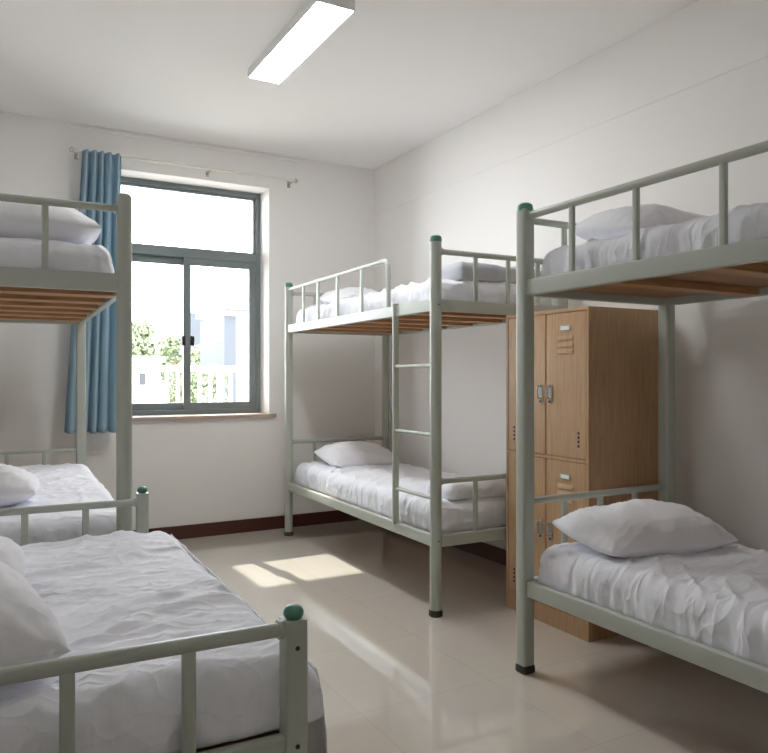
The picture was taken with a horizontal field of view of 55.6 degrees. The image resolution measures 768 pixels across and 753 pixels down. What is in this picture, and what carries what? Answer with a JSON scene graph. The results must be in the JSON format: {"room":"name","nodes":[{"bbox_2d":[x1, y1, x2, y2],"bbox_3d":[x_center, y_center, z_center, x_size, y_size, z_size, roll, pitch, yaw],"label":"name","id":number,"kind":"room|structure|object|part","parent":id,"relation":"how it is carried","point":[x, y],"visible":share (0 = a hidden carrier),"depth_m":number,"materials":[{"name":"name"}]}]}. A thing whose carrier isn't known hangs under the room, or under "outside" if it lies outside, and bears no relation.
{"room":"dormitory","nodes":[
{"label":"dormitory","id":0,"kind":"room"},
{"bbox_2d":[0,111,374,529],"bbox_3d":[-1.571,-0.262,5.208,3.260,2.810,0.290,0,0,-29],"label":"wall","id":1,"kind":"structure","parent":0,"point":[192,471],"depth_m":5.31,"materials":[{"name":"paint"}]},
{"bbox_2d":[69,147,297,187],"bbox_3d":[-1.354,-1.456,5.105,1.583,0.055,0.102,0,0,-29],"label":"curtain rod","id":2,"kind":"object","parent":1,"relation":"attached to","point":[71,149],"visible":1,"depth_m":5.10,"materials":[{"name":"white metal"}]},
{"bbox_2d":[64,149,120,433],"bbox_3d":[-1.880,-0.547,4.713,0.350,1.827,0.084,0,0,-29],"label":"curtain","id":3,"kind":"object","parent":2,"relation":"hanging from","point":[100,182],"visible":0.55,"depth_m":4.72,"materials":[{"name":"blue fabric"}]},
{"bbox_2d":[66,124,301,162],"bbox_3d":[-1.353,-1.639,5.155,1.650,0.019,0.020,0,0,-29],"label":"trim","id":4,"kind":"structure","parent":1,"relation":"attached to","point":[67,125],"depth_m":5.10,"materials":[{"name":"white paint"}]},
{"bbox_2d":[121,176,276,420],"bbox_3d":[-1.403,-0.551,5.276,1.210,1.707,0.305,0,0,-29],"label":"window","id":5,"kind":"structure","parent":1,"relation":"in","point":[144,253],"depth_m":5.37,"materials":[{"name":"grey metal"}]},
{"bbox_3d":[-1.686,-0.315,5.266,0.555,1.115,0.034,0,0,-29],"label":"sash","id":6,"kind":"part","parent":5,"relation":"part of","materials":[{"name":"clear glass"}]},
{"bbox_3d":[-1.382,0.289,5.239,1.210,0.025,0.220,0,0,-29],"label":"sill","id":7,"kind":"part","parent":5,"relation":"part of","materials":[{"name":"brown stone"}]},
{"bbox_3d":[-1.233,-0.315,5.474,0.551,1.115,0.034,0,0,-29],"label":"sash","id":8,"kind":"part","parent":5,"relation":"part of","materials":[{"name":"grey metal"}]},
{"bbox_2d":[132,510,361,539],"bbox_3d":[-1.498,1.095,5.076,3.260,0.095,0.012,0,0,-29],"label":"baseboard","id":9,"kind":"structure","parent":1,"relation":"attached to","point":[315,518],"depth_m":5.36,"materials":[{"name":"brown wood"}]},
{"bbox_2d":[121,182,254,254],"bbox_3d":[-1.458,-1.151,5.365,1.050,0.438,0.035,0,0,-29],"label":"window pane","id":10,"kind":"object","parent":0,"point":[149,185],"depth_m":5.37,"materials":[{"name":"clear glass"}]},
{"bbox_2d":[0,0,697,169],"bbox_3d":[0.124,-1.727,2.163,3.660,0.120,7.260,0,0,-29],"label":"ceiling","id":11,"kind":"structure","parent":0,"point":[395,76],"depth_m":3.90,"materials":[{"name":"white paint"}]},
{"bbox_2d":[248,0,354,83],"bbox_3d":[-0.434,-1.644,3.592,0.184,0.046,0.924,0,0,-29],"label":"ceiling light","id":12,"kind":"object","parent":11,"relation":"attached to","point":[316,20],"visible":1,"depth_m":3.49,"materials":[{"name":"white plastic"}]},
{"bbox_2d":[178,520,767,752],"bbox_3d":[0.124,1.203,2.163,3.660,0.120,7.260,0,0,-29],"label":"floor","id":13,"kind":"structure","parent":0,"point":[395,677],"depth_m":2.88,"materials":[{"name":"beige tile"}]},
{"bbox_2d":[0,193,131,530],"bbox_3d":[-1.766,0.233,3.335,0.915,1.820,1.955,0,0,-27],"label":"bunk bed","id":14,"kind":"object","parent":13,"relation":"on","point":[44,295],"visible":0.55,"depth_m":2.67,"materials":[{"name":"grey metal"}]},
{"bbox_3d":[-2.199,-0.344,4.177,0.800,0.066,0.028,0,0,-27],"label":"rail","id":15,"kind":"part","parent":14,"relation":"part of","materials":[{"name":"grey metal"}]},
{"bbox_2d":[0,237,113,272],"bbox_3d":[-1.768,-0.430,3.335,0.811,0.154,1.829,0,0,-27],"label":"mattress","id":16,"kind":"object","parent":14,"relation":"on","point":[14,252],"visible":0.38,"depth_m":2.63,"materials":[{"name":"white fabric"}]},
{"bbox_2d":[0,194,101,244],"bbox_3d":[-1.463,-0.593,2.750,0.714,0.194,0.418,0,0,-29],"label":"pillow","id":17,"kind":"object","parent":16,"relation":"on","point":[17,220],"visible":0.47,"depth_m":2.66,"materials":[{"name":"white fabric"}]},
{"bbox_2d":[0,463,115,545],"bbox_3d":[-1.722,0.581,3.359,0.845,0.179,1.833,0,0,-27],"label":"mattress","id":18,"kind":"object","parent":14,"relation":"on","point":[67,483],"visible":0.59,"depth_m":2.80,"materials":[{"name":"white fabric"}]},
{"bbox_2d":[0,464,39,506],"bbox_3d":[-1.681,0.423,2.902,0.560,0.177,0.399,0,0,-24],"label":"pillow","id":19,"kind":"object","parent":18,"relation":"on","point":[17,485],"visible":1,"depth_m":2.84,"materials":[{"name":"white fabric"}]},
{"bbox_3d":[-1.338,-0.344,2.494,0.800,0.066,0.028,0,0,-27],"label":"rail","id":20,"kind":"part","parent":14,"relation":"part of","materials":[{"name":"grey metal"}]},
{"bbox_3d":[-1.820,0.239,4.370,0.054,1.783,0.054,0,0,-27],"label":"post","id":21,"kind":"part","parent":14,"relation":"part of","materials":[{"name":"grey metal"}]},
{"bbox_3d":[-1.390,-0.344,3.529,0.028,0.066,1.840,0,0,-27],"label":"rail","id":22,"kind":"part","parent":14,"relation":"part of","materials":[{"name":"grey metal"}]},
{"bbox_3d":[-0.959,0.239,2.688,0.056,1.783,0.056,0,0,-27],"label":"post","id":23,"kind":"part","parent":14,"relation":"part of","materials":[{"name":"grey metal"}]},
{"bbox_2d":[0,486,307,752],"bbox_3d":[-0.895,0.769,1.743,0.906,0.748,1.581,0,0,-28],"label":"bed","id":24,"kind":"object","parent":13,"relation":"on","point":[291,629],"visible":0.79,"depth_m":1.22,"materials":[{"name":"grey metal"}]},
{"bbox_3d":[-0.871,0.775,2.622,0.040,0.712,0.040,0,0,-28],"label":"post","id":25,"kind":"part","parent":24,"relation":"part of","materials":[{"name":"grey metal"}]},
{"bbox_2d":[0,530,326,752],"bbox_3d":[-0.839,0.628,1.748,0.970,0.285,1.477,0,0,-28],"label":"mattress","id":26,"kind":"object","parent":24,"relation":"on","point":[117,589],"visible":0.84,"depth_m":1.32,"materials":[{"name":"white fabric"}]},
{"bbox_2d":[0,536,24,576],"bbox_3d":[-1.130,0.444,1.724,0.501,0.182,0.437,0,0,-25],"label":"pillow","id":27,"kind":"object","parent":26,"relation":"on","point":[11,553],"visible":0.63,"depth_m":1.78,"materials":[{"name":"white fabric"}]},
{"bbox_2d":[0,560,70,667],"bbox_3d":[-0.863,0.414,1.249,0.520,0.222,0.475,0,0,-37],"label":"pillow","id":28,"kind":"object","parent":26,"relation":"on","point":[30,631],"visible":0.87,"depth_m":1.21,"materials":[{"name":"white fabric"}]},
{"bbox_3d":[-0.538,0.643,1.063,0.824,0.050,0.026,0,0,-28],"label":"rail","id":29,"kind":"part","parent":24,"relation":"part of","materials":[{"name":"grey metal"}]},
{"bbox_3d":[-0.157,0.775,1.263,0.040,0.712,0.040,0,0,-28],"label":"post","id":30,"kind":"part","parent":24,"relation":"part of","materials":[{"name":"grey metal"}]},
{"bbox_2d":[284,235,567,617],"bbox_3d":[0.130,0.234,4.543,0.858,1.819,2.058,0,0,-28],"label":"bunk bed","id":31,"kind":"object","parent":13,"relation":"on","point":[434,315],"visible":0.69,"depth_m":3.79,"materials":[{"name":"grey metal"}]},
{"bbox_3d":[-0.686,0.242,5.237,0.056,1.778,0.056,0,0,-28],"label":"post","id":32,"kind":"part","parent":31,"relation":"part of","materials":[{"name":"grey metal"}]},
{"bbox_3d":[-0.337,-0.341,5.422,0.740,0.056,0.030,0,0,-28],"label":"rail","id":33,"kind":"part","parent":31,"relation":"part of","materials":[{"name":"grey metal"}]},
{"bbox_3d":[-0.322,-0.503,4.552,0.031,0.275,1.503,0,0,-28],"label":"guard rail","id":34,"kind":"part","parent":31,"relation":"part of","materials":[{"name":"grey metal"}]},
{"bbox_3d":[-0.219,0.788,4.358,0.030,0.056,1.940,0,0,-28],"label":"rail","id":35,"kind":"part","parent":31,"relation":"part of","materials":[{"name":"grey metal"}]},
{"bbox_3d":[-0.219,-0.341,4.358,0.030,0.056,1.940,0,0,-28],"label":"rail","id":36,"kind":"part","parent":31,"relation":"part of","materials":[{"name":"grey metal"}]},
{"bbox_3d":[0.012,0.242,5.607,0.056,1.778,0.056,0,0,-28],"label":"post","id":37,"kind":"part","parent":31,"relation":"part of","materials":[{"name":"grey metal"}]},
{"bbox_3d":[0.060,0.196,3.801,0.034,1.149,0.020,0,0,-28],"label":"ladder leg","id":38,"kind":"part","parent":31,"relation":"part of","materials":[{"name":"grey metal"}]},
{"bbox_2d":[295,460,505,533],"bbox_3d":[0.130,0.685,4.542,0.767,0.178,1.946,0,0,-28],"label":"mattress","id":39,"kind":"object","parent":31,"relation":"on","point":[368,487],"visible":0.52,"depth_m":4.14,"materials":[{"name":"white fabric"}]},
{"bbox_2d":[314,441,391,467],"bbox_3d":[-0.192,0.548,5.147,0.521,0.180,0.356,0,0,-33],"label":"pillow","id":40,"kind":"object","parent":39,"relation":"on","point":[348,453],"visible":0.88,"depth_m":5.02,"materials":[{"name":"white fabric"}]},
{"bbox_2d":[426,473,505,499],"bbox_3d":[0.547,0.567,3.854,0.639,0.099,0.286,0,0,-27],"label":"quilt","id":41,"kind":"object","parent":39,"relation":"on","point":[488,488],"visible":0.36,"depth_m":3.67,"materials":[{"name":"white fabric"}]},
{"bbox_2d":[295,277,551,323],"bbox_3d":[0.129,-0.431,4.543,0.772,0.153,1.938,0,0,-28],"label":"mattress","id":42,"kind":"object","parent":31,"relation":"on","point":[462,290],"visible":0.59,"depth_m":3.77,"materials":[{"name":"white fabric"}]},
{"bbox_2d":[320,287,379,302],"bbox_3d":[-0.179,-0.549,5.134,0.483,0.168,0.377,0,0,-31],"label":"pillow","id":43,"kind":"object","parent":42,"relation":"on","point":[330,296],"visible":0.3,"depth_m":5.00,"materials":[{"name":"white fabric"}]},
{"bbox_2d":[442,261,540,283],"bbox_3d":[0.563,-0.531,3.857,0.590,0.100,0.268,0,0,-31],"label":"folded blanket","id":44,"kind":"object","parent":42,"relation":"on","point":[458,271],"visible":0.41,"depth_m":3.69,"materials":[{"name":"grey fabric"}]},
{"bbox_3d":[0.247,0.242,3.479,0.056,1.778,0.056,0,0,-28],"label":"post","id":45,"kind":"part","parent":31,"relation":"part of","materials":[{"name":"grey metal"}]},
{"bbox_3d":[0.479,-0.341,4.729,0.030,0.056,1.940,0,0,-28],"label":"rail","id":46,"kind":"part","parent":31,"relation":"part of","materials":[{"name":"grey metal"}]},
{"bbox_3d":[0.596,0.788,3.664,0.740,0.056,0.030,0,0,-28],"label":"rail","id":47,"kind":"part","parent":31,"relation":"part of","materials":[{"name":"grey metal"}]},
{"bbox_3d":[0.596,-0.341,3.664,0.740,0.056,0.030,0,0,-28],"label":"rail","id":48,"kind":"part","parent":31,"relation":"part of","materials":[{"name":"grey metal"}]},
{"bbox_3d":[0.945,0.242,3.850,0.056,1.778,0.056,0,0,-28],"label":"post","id":49,"kind":"part","parent":31,"relation":"part of","materials":[{"name":"grey metal"}]},
{"bbox_2d":[506,306,657,641],"bbox_3d":[0.928,0.419,3.476,0.476,1.447,0.560,0,0,-29],"label":"locker","id":50,"kind":"object","parent":13,"relation":"on","point":[596,367],"visible":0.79,"depth_m":3.27,"materials":[{"name":"brown wood"}]},
{"bbox_3d":[0.687,0.037,3.490,0.014,0.646,0.268,0,0,-29],"label":"door","id":51,"kind":"part","parent":50,"relation":"part of","materials":[{"name":"brown wood"}]},
{"bbox_3d":[0.687,0.718,3.490,0.014,0.676,0.268,0,0,-29],"label":"door","id":52,"kind":"part","parent":50,"relation":"part of","materials":[{"name":"brown wood"}]},
{"bbox_3d":[0.731,0.081,3.394,0.007,0.088,0.026,0,0,-29],"label":"handle plate","id":53,"kind":"part","parent":50,"relation":"part of","materials":[{"name":"silver metal"}]},
{"bbox_3d":[0.731,0.709,3.394,0.007,0.088,0.026,0,0,-29],"label":"handle plate","id":54,"kind":"part","parent":50,"relation":"part of","materials":[{"name":"silver metal"}]},
{"bbox_3d":[0.751,0.073,3.332,0.025,0.066,0.008,0,0,-29],"label":"handle","id":55,"kind":"part","parent":50,"relation":"part of","materials":[{"name":"silver metal"}]},
{"bbox_3d":[0.751,0.701,3.332,0.025,0.066,0.008,0,0,-29],"label":"handle","id":56,"kind":"part","parent":50,"relation":"part of","materials":[{"name":"silver metal"}]},
{"bbox_3d":[0.750,0.419,3.377,0.016,1.447,0.560,0,0,-29],"label":"frame","id":57,"kind":"part","parent":50,"relation":"part of","materials":[{"name":"brown wood"}]},
{"bbox_3d":[0.762,0.081,3.338,0.007,0.088,0.026,0,0,-29],"label":"handle plate","id":58,"kind":"part","parent":50,"relation":"part of","materials":[{"name":"silver metal"}]},
{"bbox_3d":[0.762,0.709,3.338,0.007,0.088,0.026,0,0,-29],"label":"handle plate","id":59,"kind":"part","parent":50,"relation":"part of","materials":[{"name":"silver metal"}]},
{"bbox_3d":[0.817,0.037,3.257,0.014,0.646,0.252,0,0,-29],"label":"door","id":60,"kind":"part","parent":50,"relation":"part of","materials":[{"name":"brown wood"}]},
{"bbox_3d":[0.817,0.718,3.257,0.014,0.676,0.252,0,0,-29],"label":"door","id":61,"kind":"part","parent":50,"relation":"part of","materials":[{"name":"brown wood"}]},
{"bbox_2d":[515,140,767,693],"bbox_3d":[1.373,0.235,2.161,0.862,1.816,2.022,0,0,-29],"label":"bunk bed","id":62,"kind":"object","parent":13,"relation":"on","point":[725,271],"visible":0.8,"depth_m":2.73,"materials":[{"name":"grey metal"}]},
{"bbox_3d":[0.547,0.243,2.822,0.054,1.775,0.054,0,0,-29],"label":"post","id":63,"kind":"part","parent":62,"relation":"part of","materials":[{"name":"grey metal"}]},
{"bbox_3d":[0.897,-0.342,3.017,0.750,0.060,0.030,0,0,-29],"label":"rail","id":64,"kind":"part","parent":62,"relation":"part of","materials":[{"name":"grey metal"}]},
{"bbox_3d":[1.024,-0.619,1.966,0.038,0.037,1.912,0,0,-29],"label":"guard rail","id":65,"kind":"part","parent":62,"relation":"part of","materials":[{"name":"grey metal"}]},
{"bbox_3d":[1.024,0.816,1.966,0.030,0.060,1.910,0,0,-29],"label":"rail","id":66,"kind":"part","parent":62,"relation":"part of","materials":[{"name":"grey metal"}]},
{"bbox_3d":[1.024,-0.342,1.966,0.030,0.060,1.910,0,0,-29],"label":"rail","id":67,"kind":"part","parent":62,"relation":"part of","materials":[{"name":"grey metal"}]},
{"bbox_2d":[537,542,767,666],"bbox_3d":[1.363,0.713,2.159,0.773,0.182,1.908,0,0,-29],"label":"mattress","id":68,"kind":"object","parent":62,"relation":"on","point":[717,598],"visible":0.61,"depth_m":2.35,"materials":[{"name":"white fabric"}]},
{"bbox_2d":[552,499,738,558],"bbox_3d":[0.993,0.569,2.790,0.598,0.183,0.378,0,0,-21],"label":"pillow","id":69,"kind":"object","parent":68,"relation":"on","point":[634,528],"visible":0.97,"depth_m":2.66,"materials":[{"name":"white fabric"}]},
{"bbox_2d":[540,202,767,276],"bbox_3d":[1.374,-0.430,2.164,0.782,0.152,1.916,0,0,-29],"label":"mattress","id":70,"kind":"object","parent":62,"relation":"on","point":[745,222],"visible":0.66,"depth_m":2.28,"materials":[{"name":"white fabric"}]},
{"bbox_2d":[568,203,705,240],"bbox_3d":[1.017,-0.571,2.789,0.502,0.195,0.376,0,0,-26],"label":"pillow","id":71,"kind":"object","parent":70,"relation":"on","point":[609,223],"visible":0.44,"depth_m":2.64,"materials":[{"name":"white fabric"}]},
{"bbox_3d":[1.246,0.243,3.212,0.054,1.775,0.054,0,0,-29],"label":"post","id":72,"kind":"part","parent":62,"relation":"part of","materials":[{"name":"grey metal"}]},
{"bbox_3d":[1.723,-0.342,2.355,0.030,0.060,1.910,0,0,-29],"label":"rail","id":73,"kind":"part","parent":62,"relation":"part of","materials":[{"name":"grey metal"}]},
{"bbox_2d":[374,0,767,551],"bbox_3d":[1.633,-0.262,3.003,0.204,2.810,7.260,0,0,-29],"label":"wall","id":74,"kind":"structure","parent":0,"point":[690,86],"depth_m":3.66,"materials":[{"name":"paint"}]},
{"bbox_2d":[452,542,505,565],"bbox_3d":[1.567,1.095,2.908,0.012,0.095,6.758,0,0,-29],"label":"baseboard","id":75,"kind":"structure","parent":74,"relation":"attached to","point":[490,552],"depth_m":4.56,"materials":[{"name":"brown wood"}]},
{"bbox_3d":[-1.151,1.293,6.695,7.500,0.200,1.900,0,0,-29],"label":"floor","id":76,"kind":"structure","parent":0,"visible":0},
{"bbox_2d":[132,365,247,402],"bbox_3d":[-1.730,0.543,7.220,7.000,1.300,0.060,0,0,-29],"label":"balcony railing","id":77,"kind":"object","parent":76,"relation":"on","point":[155,369],"visible":0.1,"depth_m":7.15,"materials":[{"name":"white plastic"}]},
{"bbox_3d":[-1.730,-0.077,7.220,7.000,0.060,0.060,0,0,-29],"label":"rail","id":78,"kind":"part","parent":77,"relation":"part of","materials":[{"name":"white plastic"}]},
{"label":"outside","id":79,"kind":"structure","parent":0,"visible":0},
{"bbox_3d":[-18.168,4.343,79.934,74.000,0.200,142.640,0,0,-29],"label":"ground","id":80,"kind":"structure","parent":79,"visible":0},
{"bbox_2d":[132,318,157,355],"bbox_3d":[-8.093,1.146,23.836,1.291,6.201,1.703,0,0,-29],"label":"tree","id":81,"kind":"object","parent":80,"relation":"on","point":[142,334],"visible":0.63,"depth_m":23.68,"materials":[{"name":"green plant"}]},
{"bbox_2d":[132,356,165,402],"bbox_3d":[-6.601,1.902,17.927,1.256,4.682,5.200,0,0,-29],"label":"building","id":82,"kind":"structure","parent":80,"relation":"on","point":[141,381],"depth_m":15.79,"materials":[{"name":"white"}]},
{"bbox_3d":[-5.227,0.055,15.754,0.140,0.260,0.015,0,0,-29],"label":"pane","id":83,"kind":"part","parent":82,"relation":"part of","materials":[{"name":"clear glass"}]},
{"bbox_2d":[154,330,181,402],"bbox_3d":[-9.761,1.077,33.028,1.919,6.338,2.533,0,0,-29],"label":"tree","id":84,"kind":"object","parent":80,"relation":"on","point":[169,345],"visible":0.52,"depth_m":32.54,"materials":[{"name":"green plant"}]},
{"bbox_2d":[159,361,203,402],"bbox_3d":[-3.533,1.974,12.913,0.900,4.549,0.636,0,0,-5],"label":"tree","id":85,"kind":"object","parent":80,"relation":"on","point":[194,375],"visible":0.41,"depth_m":12.78,"materials":[{"name":"green plant"}]},
{"bbox_2d":[180,310,203,347],"bbox_3d":[-29.648,-2.926,112.357,2.709,14.338,4.200,0,0,-29],"label":"building","id":86,"kind":"structure","parent":80,"relation":"on","point":[195,323],"depth_m":110.64,"materials":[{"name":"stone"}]},
{"bbox_2d":[191,344,199,365],"bbox_3d":[-6.379,1.543,25.191,1.484,5.408,1.669,0,0,-40],"label":"tree","id":87,"kind":"object","parent":80,"relation":"on","point":[195,352],"visible":0.19,"depth_m":24.69,"materials":[{"name":"green plant"}]},
{"bbox_2d":[192,363,228,401],"bbox_3d":[-2.944,1.997,12.483,0.638,4.502,0.922,0,0,2],"label":"tree","id":88,"kind":"object","parent":80,"relation":"on","point":[204,389],"visible":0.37,"depth_m":12.37,"materials":[{"name":"green plant"}]},
{"bbox_2d":[196,305,247,401],"bbox_3d":[-1.731,1.205,21.601,6.940,6.076,2.930,0,0,-29],"label":"building","id":89,"kind":"structure","parent":80,"relation":"on","point":[224,333],"depth_m":19.14,"materials":[{"name":"white"}]}
]}

